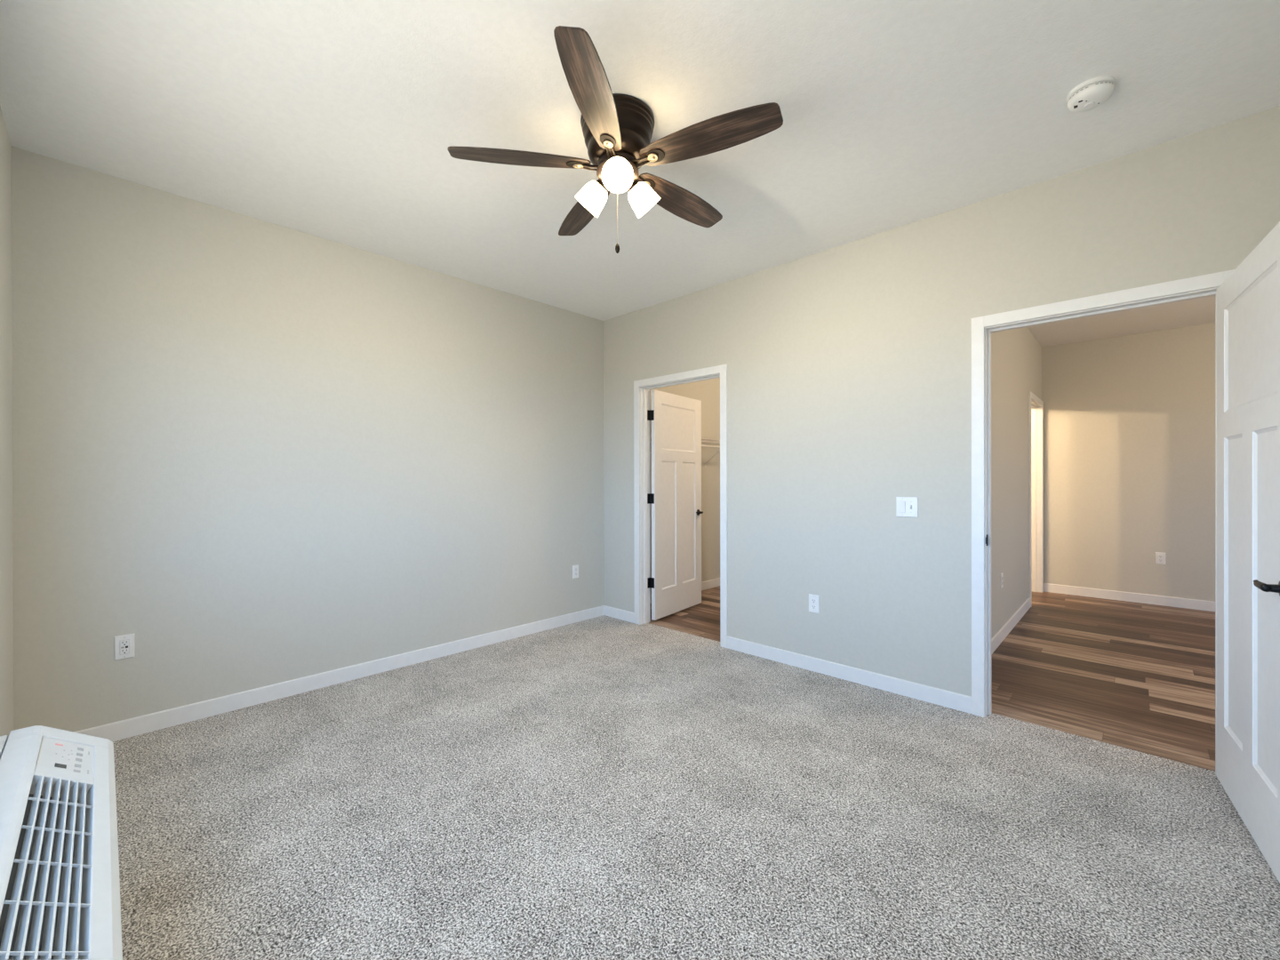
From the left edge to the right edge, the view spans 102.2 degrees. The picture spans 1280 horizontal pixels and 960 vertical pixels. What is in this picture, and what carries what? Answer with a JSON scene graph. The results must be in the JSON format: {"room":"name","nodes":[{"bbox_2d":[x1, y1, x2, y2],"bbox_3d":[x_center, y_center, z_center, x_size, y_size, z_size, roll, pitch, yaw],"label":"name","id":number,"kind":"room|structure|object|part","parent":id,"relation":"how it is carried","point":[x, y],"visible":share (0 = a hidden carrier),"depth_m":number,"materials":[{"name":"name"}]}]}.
{"room":"empty bedroom","nodes":[
{"label":"empty bedroom","id":0,"kind":"room"},
{"bbox_2d":[0,105,13,737],"bbox_3d":[-1.190,-0.080,0.682,4.501,2.790,0.115,0,0,44],"label":"wall","id":1,"kind":"structure","parent":0,"point":[6,537],"depth_m":2.13,"materials":[{"name":"beige paint"}]},
{"bbox_2d":[11,146,719,731],"bbox_3d":[-0.847,-0.087,4.370,0.115,2.790,5.910,0,0,44],"label":"wall","id":2,"kind":"structure","parent":0,"point":[254,452],"depth_m":2.93,"materials":[{"name":"beige paint"}]},
{"bbox_2d":[114,633,134,660],"bbox_3d":[-2.526,0.819,2.531,0.010,0.116,0.070,0,0,44],"label":"power outlet","id":3,"kind":"object","parent":2,"relation":"attached to","point":[124,644],"visible":1,"depth_m":2.53,"materials":[{"name":"white plastic"}]},
{"bbox_2d":[120,640,128,655],"bbox_3d":[-2.525,0.819,2.530,0.004,0.067,0.032,0,0,44],"label":"receptacle","id":4,"kind":"object","parent":3,"relation":"attached to","point":[124,644],"depth_m":2.53,"materials":[{"name":"grey plastic"}]},
{"bbox_2d":[72,605,604,741],"bbox_3d":[-1.547,1.221,3.548,0.013,0.096,3.517,0,0,44],"label":"baseboard","id":5,"kind":"structure","parent":2,"relation":"attached to","point":[131,727],"depth_m":3.09,"materials":[{"name":"white paint"}]},
{"bbox_2d":[572,564,578,578],"bbox_3d":[-0.568,0.810,4.571,0.009,0.116,0.070,0,0,44],"label":"power outlet","id":6,"kind":"object","parent":2,"relation":"attached to","point":[575,568],"visible":1,"depth_m":4.57,"materials":[{"name":"white plastic"}]},
{"bbox_2d":[649,433,719,466],"bbox_3d":[0.592,-0.295,5.566,0.303,0.286,1.951,0,0,44],"label":"wire shelf","id":7,"kind":"object","parent":2,"relation":"attached to","point":[703,440],"visible":0.18,"depth_m":5.64,"materials":[{"name":"white metal"}]},
{"bbox_3d":[0.593,-0.418,5.565,0.300,0.036,1.950,0,0,44],"label":"shelf rail","id":8,"kind":"part","parent":7,"relation":"part of","materials":[{"name":"white metal"}]},
{"bbox_3d":[0.677,-0.361,5.484,0.018,0.017,1.950,0,0,44],"label":"hanging rod","id":9,"kind":"part","parent":7,"relation":"part of","materials":[{"name":"white metal"}]},
{"bbox_2d":[650,577,719,603],"bbox_3d":[0.465,1.214,5.643,0.013,0.096,2.063,0,0,44],"label":"baseboard","id":10,"kind":"structure","parent":2,"relation":"attached to","point":[716,582],"depth_m":5.99,"materials":[{"name":"white paint"}]},
{"bbox_2d":[0,0,1279,347],"bbox_3d":[2.591,-1.545,2.395,7.811,0.120,7.832,0,0,44],"label":"ceiling","id":11,"kind":"structure","parent":0,"point":[338,121],"depth_m":2.05,"materials":[{"name":"white paint"}]},
{"bbox_2d":[447,25,783,253],"bbox_3d":[-0.055,-1.205,2.158,1.282,0.549,1.234,0,0,44],"label":"ceiling fan","id":12,"kind":"object","parent":11,"relation":"hanging from","point":[618,128],"visible":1,"depth_m":2.01,"materials":[{"name":"brown wood"}]},
{"bbox_3d":[-0.476,-1.289,2.069,0.553,0.007,0.145,0,13,-8],"label":"fan blade","id":13,"kind":"part","parent":12,"relation":"part of","materials":[{"name":"brown wood"}]},
{"bbox_3d":[-0.265,-1.290,2.474,0.145,0.007,0.553,-14,6,-26],"label":"fan blade","id":14,"kind":"part","parent":12,"relation":"part of","materials":[{"name":"brown wood"}]},
{"bbox_3d":[-0.156,-1.289,1.743,0.145,0.007,0.553,13,2,9],"label":"fan blade","id":15,"kind":"part","parent":12,"relation":"part of","materials":[{"name":"brown wood"}]},
{"bbox_3d":[-0.209,-1.185,2.182,0.138,0.138,0.124,0,0,44],"label":"lamp shade","id":16,"kind":"part","parent":12,"relation":"part of","materials":[{"name":"white glass"}]},
{"bbox_3d":[-0.093,-1.093,2.120,0.004,0.253,0.003,0,0,44],"label":"pull chain","id":17,"kind":"part","parent":12,"relation":"part of","materials":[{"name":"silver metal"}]},
{"bbox_3d":[-0.091,-1.185,1.998,0.121,0.138,0.138,0,0,-13],"label":"lamp shade","id":18,"kind":"part","parent":12,"relation":"part of","materials":[{"name":"white glass"}]},
{"bbox_3d":[-0.085,-1.203,2.018,0.055,0.074,0.076,0,0,14],"label":"bulb","id":19,"kind":"part","parent":12,"relation":"part of","materials":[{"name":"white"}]},
{"bbox_3d":[0.020,-1.186,2.191,0.122,0.138,0.138,0,0,44],"label":"lamp shade","id":20,"kind":"part","parent":12,"relation":"part of","materials":[{"name":"white glass"}]},
{"bbox_3d":[0.185,-1.290,2.398,0.553,0.007,0.145,0,-12,-44],"label":"fan blade","id":21,"kind":"part","parent":12,"relation":"part of","materials":[{"name":"brown wood"}]},
{"bbox_3d":[0.253,-1.290,1.947,0.553,0.007,0.145,0,-12,28],"label":"fan blade","id":22,"kind":"part","parent":12,"relation":"part of","materials":[{"name":"brown wood"}]},
{"bbox_2d":[1066,75,1115,111],"bbox_3d":[1.712,-1.454,1.963,0.140,0.057,0.140,0,0,44],"label":"smoke detector","id":23,"kind":"object","parent":11,"relation":"attached to","point":[1092,92],"visible":1,"depth_m":1.93,"materials":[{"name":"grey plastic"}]},
{"bbox_2d":[112,615,1279,959],"bbox_3d":[0.057,1.285,1.979,4.541,0.050,3.707,0,0,44],"label":"floor","id":24,"kind":"structure","parent":0,"point":[601,788],"depth_m":1.87,"materials":[{"name":"grey carpet"}]},
{"bbox_2d":[0,725,122,959],"bbox_3d":[-1.327,0.982,1.105,1.079,0.566,0.294,0,0,44],"label":"air conditioner","id":25,"kind":"object","parent":24,"relation":"on","point":[60,883],"visible":1,"depth_m":1.06,"materials":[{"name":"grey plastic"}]},
{"bbox_2d":[0,776,93,959],"bbox_3d":[-1.173,0.743,1.036,0.692,0.072,0.101,0,0,44],"label":"grille","id":26,"kind":"object","parent":25,"relation":"attached to","point":[36,865],"depth_m":0.98,"materials":[{"name":"white plastic"}]},
{"bbox_3d":[-1.548,0.755,1.386,0.218,0.086,0.112,0,0,44],"label":"control panel","id":27,"kind":"part","parent":25,"relation":"part of","materials":[{"name":"white plastic"}]},
{"bbox_2d":[648,585,1215,771],"bbox_3d":[3.915,1.278,3.703,7.716,0.044,4.125,0,0,44],"label":"floor","id":28,"kind":"structure","parent":0,"point":[1138,676],"depth_m":3.40,"materials":[{"name":"brown wood"}]},
{"bbox_2d":[603,105,1279,696],"bbox_3d":[2.478,-0.090,2.194,7.696,2.790,0.115,0,0,44],"label":"wall","id":29,"kind":"structure","parent":0,"point":[849,365],"depth_m":3.08,"materials":[{"name":"beige paint"}]},
{"bbox_2d":[649,389,703,620],"bbox_3d":[0.356,0.219,4.880,0.137,2.032,0.824,0,0,37],"label":"door","id":30,"kind":"structure","parent":29,"relation":"in","point":[676,495],"depth_m":4.83,"materials":[{"name":"white paint"}]},
{"bbox_2d":[633,364,727,647],"bbox_3d":[0.348,0.198,4.242,0.966,2.128,0.147,0,0,44],"label":"trim","id":31,"kind":"structure","parent":29,"relation":"attached to","point":[642,445],"depth_m":4.49,"materials":[{"name":"white paint"}]},
{"bbox_2d":[604,605,971,713],"bbox_3d":[1.289,1.216,3.252,4.488,0.096,0.013,0,0,44],"label":"baseboard","id":32,"kind":"structure","parent":29,"relation":"attached to","point":[961,702],"depth_m":3.23,"materials":[{"name":"white paint"}]},
{"bbox_2d":[808,593,819,613],"bbox_3d":[1.143,0.813,3.394,0.070,0.116,0.009,0,0,44],"label":"power outlet","id":33,"kind":"object","parent":29,"relation":"attached to","point":[813,599],"visible":1,"depth_m":3.39,"materials":[{"name":"white plastic"}]},
{"bbox_2d":[896,496,918,517],"bbox_3d":[1.547,0.157,2.997,0.116,0.116,0.019,0,0,44],"label":"light switch","id":34,"kind":"object","parent":29,"relation":"attached to","point":[908,507],"visible":1,"depth_m":3.00,"materials":[{"name":"white plastic"}]},
{"bbox_2d":[971,269,1234,775],"bbox_3d":[2.172,0.197,2.489,0.957,2.128,0.147,0,0,44],"label":"trim","id":35,"kind":"structure","parent":29,"relation":"attached to","point":[1205,285],"depth_m":2.74,"materials":[{"name":"white paint"}]},
{"bbox_3d":[1.845,0.321,2.744,0.007,0.060,0.040,0,0,44],"label":"strike plate","id":36,"kind":"part","parent":35,"relation":"part of","materials":[{"name":"black metal"}]},
{"bbox_2d":[1216,221,1279,883],"bbox_3d":[2.175,0.222,1.828,0.137,2.032,0.823,0,0,38],"label":"door","id":37,"kind":"structure","parent":29,"relation":"in","point":[1248,300],"depth_m":1.82,"materials":[{"name":"white paint"}]},
{"bbox_3d":[1.928,0.327,1.605,0.022,0.024,0.114,0,0,38],"label":"lever","id":38,"kind":"part","parent":37,"relation":"part of","materials":[{"name":"black metal"}]},
{"bbox_3d":[1.917,0.327,1.558,0.040,0.062,0.062,0,0,38],"label":"handle","id":39,"kind":"part","parent":37,"relation":"part of","materials":[{"name":"black metal"}]},
{"bbox_2d":[991,327,1041,639],"bbox_3d":[3.106,-0.095,4.424,0.120,2.790,3.970,0,0,44],"label":"wall","id":40,"kind":"structure","parent":0,"point":[1016,354],"depth_m":4.32,"materials":[{"name":"beige paint"}]},
{"bbox_2d":[1000,572,1003,588],"bbox_3d":[2.848,0.791,4.062,0.009,0.116,0.070,0,0,44],"label":"power outlet","id":41,"kind":"object","parent":40,"relation":"attached to","point":[1002,573],"visible":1,"depth_m":4.05,"materials":[{"name":"white plastic"}]},
{"bbox_2d":[991,597,1030,655],"bbox_3d":[2.815,1.212,4.024,0.013,0.096,2.951,0,0,44],"label":"baseboard","id":42,"kind":"structure","parent":40,"relation":"attached to","point":[1006,628],"depth_m":4.24,"materials":[{"name":"white paint"}]},
{"bbox_2d":[1028,391,1043,607],"bbox_3d":[4.129,0.189,5.477,0.136,2.128,0.972,0,0,44],"label":"trim","id":43,"kind":"structure","parent":40,"relation":"attached to","point":[1036,404],"depth_m":5.76,"materials":[{"name":"white paint"}]},
{"bbox_2d":[1041,322,1215,601],"bbox_3d":[5.619,-0.100,4.842,6.835,2.790,0.115,0,0,44],"label":"wall","id":44,"kind":"structure","parent":0,"point":[1129,420],"depth_m":5.31,"materials":[{"name":"beige paint"}]},
{"bbox_2d":[1043,583,1215,611],"bbox_3d":[6.241,1.205,4.160,4.765,0.096,0.013,0,0,44],"label":"baseboard","id":45,"kind":"structure","parent":44,"relation":"attached to","point":[1136,597],"depth_m":5.29,"materials":[{"name":"white paint"}]},
{"bbox_2d":[1155,552,1165,564],"bbox_3d":[5.201,0.782,5.160,0.070,0.116,0.009,0,0,44],"label":"power outlet","id":46,"kind":"object","parent":44,"relation":"attached to","point":[1160,557],"visible":1,"depth_m":5.16,"materials":[{"name":"white plastic"}]}
]}

